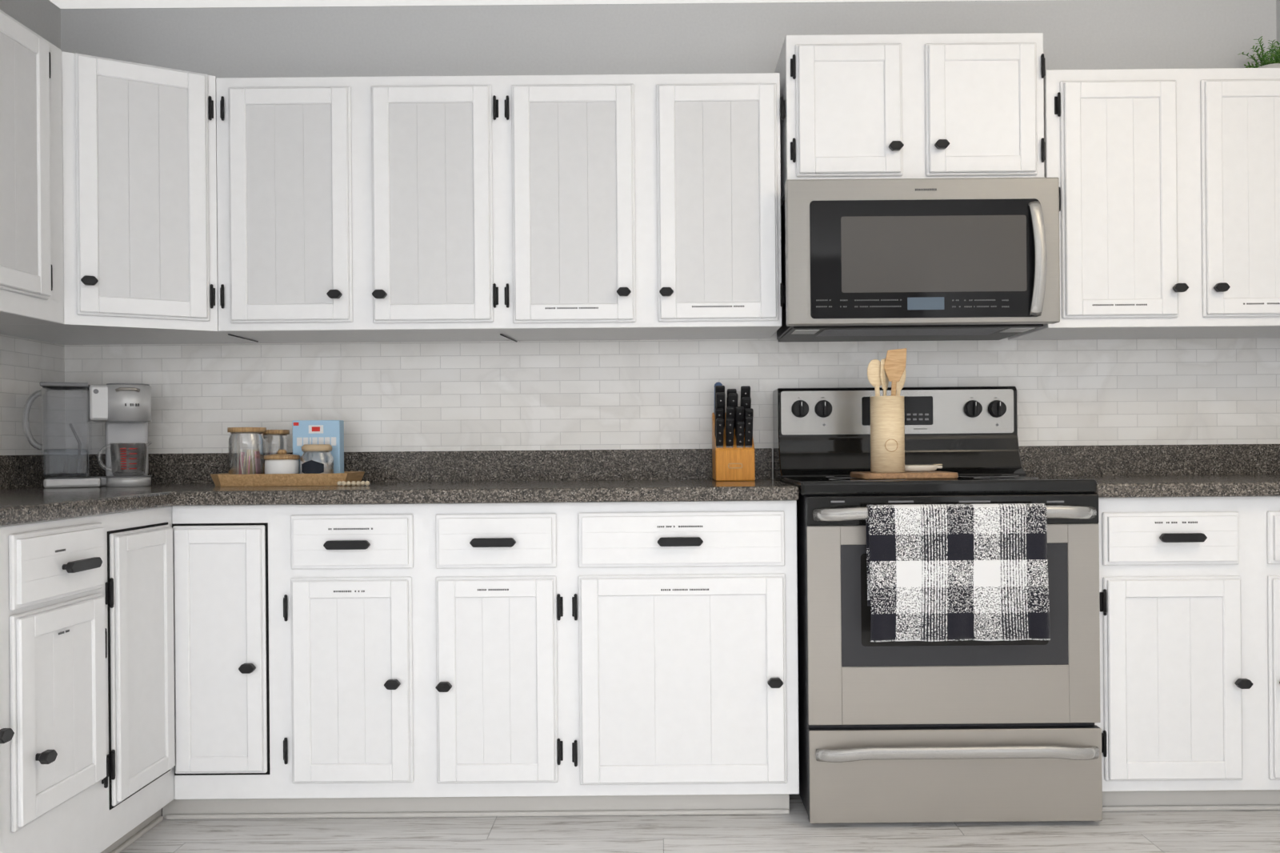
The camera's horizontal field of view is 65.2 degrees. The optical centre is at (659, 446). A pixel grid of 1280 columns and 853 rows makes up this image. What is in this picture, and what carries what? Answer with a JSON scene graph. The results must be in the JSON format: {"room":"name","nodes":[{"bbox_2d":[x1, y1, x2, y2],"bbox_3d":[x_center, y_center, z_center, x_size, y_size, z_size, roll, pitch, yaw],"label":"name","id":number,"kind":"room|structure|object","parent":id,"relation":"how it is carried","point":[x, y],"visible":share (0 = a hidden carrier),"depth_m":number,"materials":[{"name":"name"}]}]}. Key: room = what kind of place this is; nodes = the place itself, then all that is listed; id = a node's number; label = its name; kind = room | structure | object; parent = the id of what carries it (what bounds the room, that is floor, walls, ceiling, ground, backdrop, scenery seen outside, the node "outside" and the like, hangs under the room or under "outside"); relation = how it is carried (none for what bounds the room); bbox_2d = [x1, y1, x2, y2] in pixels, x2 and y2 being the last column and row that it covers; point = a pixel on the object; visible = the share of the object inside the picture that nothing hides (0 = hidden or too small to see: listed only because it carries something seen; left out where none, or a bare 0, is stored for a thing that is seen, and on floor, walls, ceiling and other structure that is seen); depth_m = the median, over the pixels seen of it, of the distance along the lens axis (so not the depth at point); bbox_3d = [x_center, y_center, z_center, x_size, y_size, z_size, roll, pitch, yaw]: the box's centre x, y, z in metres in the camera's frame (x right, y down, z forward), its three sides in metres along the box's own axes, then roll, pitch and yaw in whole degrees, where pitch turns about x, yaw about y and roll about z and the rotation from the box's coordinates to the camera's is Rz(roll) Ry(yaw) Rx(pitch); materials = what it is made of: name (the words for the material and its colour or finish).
{"room":"kitchen","nodes":[
{"label":"kitchen","id":0,"kind":"room"},
{"bbox_2d":[0,0,60,49],"bbox_3d":[-2.002,-0.207,0.474,0.100,2.450,5.600,-1,0,0],"label":"wall","id":1,"kind":"structure","parent":0,"point":[42,18],"depth_m":3.16,"materials":[{"name":"grey paint"}]},
{"bbox_2d":[0,9,63,324],"bbox_3d":[-1.779,-0.708,2.272,0.336,0.750,0.921,-1,0,0],"label":"upper cabinet","id":2,"kind":"object","parent":1,"relation":"attached to","point":[31,248],"visible":1,"depth_m":2.54,"materials":[{"name":"white paint"}]},
{"bbox_2d":[0,333,65,455],"bbox_3d":[-1.948,-0.177,1.970,0.008,0.411,2.592,-1,0,0],"label":"tile backsplash","id":3,"kind":"structure","parent":1,"relation":"attached to","point":[27,366],"depth_m":3.07,"materials":[{"name":"tile"}]},
{"bbox_2d":[48,0,1017,8],"bbox_3d":[0.027,-1.500,0.474,4.180,0.100,5.800,-1,0,0],"label":"ceiling","id":4,"kind":"structure","parent":0,"point":[80,4],"depth_m":3.25,"materials":[{"name":"white paint"}]},
{"bbox_2d":[60,0,1276,77],"bbox_3d":[0.038,-0.225,3.324,4.180,2.450,0.100,-1,0,0],"label":"wall","id":5,"kind":"structure","parent":0,"point":[497,40],"depth_m":3.27,"materials":[{"name":"grey paint"}]},
{"bbox_2d":[0,51,263,344],"bbox_3d":[-1.622,-0.707,2.988,0.650,0.746,0.554,-1,0,0],"label":"upper cabinet","id":6,"kind":"object","parent":5,"relation":"attached to","point":[139,203],"visible":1,"depth_m":2.82,"materials":[{"name":"white paint"}]},
{"bbox_2d":[216,75,516,343],"bbox_3d":[-0.878,-0.712,3.085,0.836,0.741,0.361,-1,0,0],"label":"upper cabinet","id":7,"kind":"object","parent":5,"relation":"attached to","point":[477,208],"depth_m":2.91,"materials":[{"name":"white paint"}]},
{"bbox_2d":[504,73,654,341],"bbox_3d":[-0.250,-0.717,3.085,0.420,0.741,0.361,-1,0,0],"label":"upper cabinet","id":8,"kind":"object","parent":5,"relation":"attached to","point":[578,147],"depth_m":2.91,"materials":[{"name":"white paint"}]},
{"bbox_2d":[64,331,1279,479],"bbox_3d":[0.039,-0.075,3.270,3.980,0.650,0.008,-1,0,0],"label":"tile backsplash","id":9,"kind":"structure","parent":5,"relation":"attached to","point":[513,395],"depth_m":3.27,"materials":[{"name":"tile"}]},
{"bbox_2d":[651,72,784,339],"bbox_3d":[0.157,-0.721,3.085,0.394,0.741,0.361,-1,0,0],"label":"upper cabinet","id":10,"kind":"object","parent":5,"relation":"attached to","point":[716,245],"depth_m":2.91,"materials":[{"name":"white paint"}]},
{"bbox_2d":[774,32,1045,207],"bbox_3d":[0.744,-0.979,3.062,0.753,0.445,0.406,-1,0,0],"label":"upper cabinet","id":11,"kind":"object","parent":5,"relation":"attached to","point":[918,106],"visible":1,"depth_m":2.90,"materials":[{"name":"white paint"}]},
{"bbox_2d":[776,177,1059,341],"bbox_3d":[0.742,-0.548,3.024,0.768,0.414,0.482,-1,0,0],"label":"microwave","id":12,"kind":"object","parent":11,"relation":"attached to","point":[921,259],"visible":1,"depth_m":2.81,"materials":[{"name":"grey metal"}]},
{"bbox_2d":[1008,68,1279,339],"bbox_3d":[1.577,-0.728,3.070,0.891,0.756,0.391,-1,0,0],"label":"upper cabinet","id":13,"kind":"object","parent":5,"relation":"attached to","point":[1169,203],"visible":0.85,"depth_m":2.91,"materials":[{"name":"white paint"}]},
{"bbox_2d":[1237,36,1279,67],"bbox_3d":[1.899,-1.193,3.124,0.221,0.167,0.212,-1,0,0],"label":"potted plant","id":14,"kind":"object","parent":13,"relation":"on","point":[1273,63],"visible":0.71,"depth_m":3.10,"materials":[{"name":"green plant"}]},
{"bbox_2d":[120,793,1279,852],"bbox_3d":[0.049,1.050,0.474,4.180,0.100,5.800,-1,0,0],"label":"floor","id":15,"kind":"structure","parent":0,"point":[794,830],"depth_m":2.57,"materials":[{"name":"wood"}]},
{"bbox_2d":[0,505,175,852],"bbox_3d":[-1.595,0.587,1.974,0.697,0.854,2.599,-1,0,0],"label":"base cabinet","id":16,"kind":"object","parent":15,"relation":"on","point":[87,761],"visible":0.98,"depth_m":2.24,"materials":[{"name":"white paint"}]},
{"bbox_2d":[0,453,175,526],"bbox_3d":[-1.615,0.091,1.974,0.668,0.136,2.599,0,0,0],"label":"countertop","id":17,"kind":"structure","parent":16,"relation":"on","point":[26,496],"depth_m":2.59,"materials":[{"name":"grey stone"}]},
{"bbox_2d":[21,381,151,487],"bbox_3d":[-1.723,-0.034,3.060,0.336,0.310,0.306,-1,0,0],"label":"coffee maker","id":18,"kind":"object","parent":17,"relation":"on","point":[122,411],"visible":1,"depth_m":2.99,"materials":[{"name":"silver metal"}]},
{"bbox_2d":[96,441,151,475],"bbox_3d":[-1.624,0.036,3.042,0.137,0.105,0.104,-1,0,0],"label":"coffee pot","id":19,"kind":"object","parent":18,"relation":"on","point":[114,448],"visible":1,"depth_m":3.01,"materials":[{"name":"clear glass"}]},
{"bbox_2d":[162,504,283,819],"bbox_3d":[-1.154,0.583,2.959,0.287,0.854,0.629,-1,0,0],"label":"base cabinet","id":20,"kind":"object","parent":15,"relation":"on","point":[226,559],"depth_m":2.65,"materials":[{"name":"white paint"}]},
{"bbox_2d":[280,502,575,818],"bbox_3d":[-0.627,0.578,2.959,0.766,0.854,0.629,-1,0,0],"label":"base cabinet","id":21,"kind":"object","parent":15,"relation":"on","point":[484,660],"depth_m":2.65,"materials":[{"name":"white paint"}]},
{"bbox_2d":[176,448,799,505],"bbox_3d":[-0.447,0.081,2.948,1.623,0.136,0.651,0,0,0],"label":"countertop","id":22,"kind":"structure","parent":21,"relation":"on","point":[657,474],"depth_m":3.22,"materials":[{"name":"grey stone"}]},
{"bbox_2d":[210,471,364,486],"bbox_3d":[-1.128,0.098,3.047,0.407,0.036,0.255,-1,0,0],"label":"wood tray","id":23,"kind":"object","parent":22,"relation":"on","point":[226,479],"visible":0.79,"depth_m":2.93,"materials":[{"name":"brown wood"}]},
{"bbox_2d":[227,427,266,474],"bbox_3d":[-1.242,0.025,3.008,0.108,0.164,0.108,-1,0,0],"label":"jar","id":24,"kind":"object","parent":23,"relation":"on","point":[249,462],"visible":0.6,"depth_m":2.99,"materials":[{"name":"clear glass"}]},
{"bbox_2d":[261,429,289,461],"bbox_3d":[-1.196,0.028,3.108,0.084,0.158,0.084,-1,0,0],"label":"jar","id":25,"kind":"object","parent":23,"relation":"on","point":[283,433],"visible":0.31,"depth_m":3.09,"materials":[{"name":"clear glass"}]},
{"bbox_2d":[263,449,299,473],"bbox_3d":[-1.131,0.058,2.995,0.104,0.098,0.104,-1,0,0],"label":"canister","id":26,"kind":"object","parent":23,"relation":"on","point":[282,462],"visible":0.71,"depth_m":2.96,"materials":[{"name":"white ceramic"}]},
{"bbox_2d":[300,444,333,473],"bbox_3d":[-1.027,0.050,2.993,0.096,0.112,0.097,-1,0,0],"label":"jar","id":27,"kind":"object","parent":23,"relation":"on","point":[310,466],"visible":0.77,"depth_m":2.96,"materials":[{"name":"clear glass"}]},
{"bbox_2d":[292,420,343,473],"bbox_3d":[-1.050,0.013,3.074,0.144,0.186,0.045,-1,0,0],"label":"box","id":28,"kind":"object","parent":23,"relation":"on","point":[330,433],"visible":0.71,"depth_m":3.05,"materials":[{"name":"blue cardboard"}]},
{"bbox_2d":[336,480,369,485],"bbox_3d":[-0.889,0.107,2.899,0.095,0.014,0.022,-1,0,0],"label":"bead garland","id":29,"kind":"object","parent":22,"relation":"on","point":[354,483],"visible":1,"depth_m":2.90,"materials":[{"name":"beige wood"}]},
{"bbox_2d":[712,381,755,480],"bbox_3d":[0.227,-0.050,3.110,0.119,0.308,0.218,-1,0,0],"label":"knife block","id":30,"kind":"object","parent":22,"relation":"on","point":[733,452],"visible":1,"depth_m":3.03,"materials":[{"name":"brown wood"}]},
{"bbox_2d":[572,500,799,815],"bbox_3d":[0.062,0.572,2.959,0.612,0.854,0.629,-1,0,0],"label":"base cabinet","id":31,"kind":"object","parent":15,"relation":"on","point":[685,659],"depth_m":2.65,"materials":[{"name":"white paint"}]},
{"bbox_2d":[772,386,1102,823],"bbox_3d":[0.759,0.404,2.895,0.778,1.178,0.699,-1,0,0],"label":"range","id":32,"kind":"object","parent":15,"relation":"on","point":[938,731],"visible":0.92,"depth_m":2.60,"materials":[{"name":"grey metal"}]},
{"bbox_2d":[850,470,958,479],"bbox_3d":[0.684,0.080,2.822,0.263,0.016,0.225,-1,0,0],"label":"serving board","id":33,"kind":"object","parent":32,"relation":"on","point":[906,474],"visible":0.96,"depth_m":2.71,"materials":[{"name":"brown wood"}]},
{"bbox_2d":[869,396,904,472],"bbox_3d":[0.638,-0.034,2.804,0.094,0.212,0.095,-1,0,0],"label":"utensil holder","id":34,"kind":"object","parent":33,"relation":"on","point":[887,434],"visible":1,"depth_m":2.76,"materials":[{"name":"beige wood"}]},
{"bbox_2d":[867,348,906,395],"bbox_3d":[0.637,-0.108,2.811,0.114,0.333,0.045,-1,0,0],"label":"wooden utensils","id":35,"kind":"object","parent":34,"relation":"in","point":[890,367],"visible":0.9,"depth_m":2.80,"materials":[{"name":"brown wood"}]},
{"bbox_2d":[904,464,942,471],"bbox_3d":[0.743,0.061,2.874,0.138,0.020,0.089,-1,0,0],"label":"spoon rest","id":36,"kind":"object","parent":33,"relation":"on","point":[933,467],"visible":0.88,"depth_m":2.84,"materials":[{"name":"beige ceramic"}]},
{"bbox_2d":[865,503,1050,641],"bbox_3d":[0.759,0.320,2.552,0.456,0.345,0.050,-1,0,0],"label":"towel","id":37,"kind":"object","parent":32,"relation":"hanging from","point":[950,572],"visible":1,"depth_m":2.54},
{"bbox_2d":[1094,496,1279,811],"bbox_3d":[1.592,0.559,2.943,0.884,0.854,0.660,-1,0,0],"label":"base cabinet","id":38,"kind":"object","parent":15,"relation":"on","point":[1190,639],"visible":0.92,"depth_m":2.65,"materials":[{"name":"white paint"}]},
{"bbox_2d":[1018,444,1279,497],"bbox_3d":[1.587,0.063,2.948,0.885,0.136,0.651,-1,0,0],"label":"countertop","id":39,"kind":"structure","parent":38,"relation":"on","point":[1182,470],"depth_m":3.25,"materials":[{"name":"grey stone"}]},
{"bbox_2d":[1276,0,1279,50],"bbox_3d":[2.078,-0.243,0.474,0.100,2.450,5.600,-1,0,0],"label":"wall","id":40,"kind":"structure","parent":0,"point":[1278,15],"depth_m":3.27,"materials":[{"name":"grey paint"}]}
]}

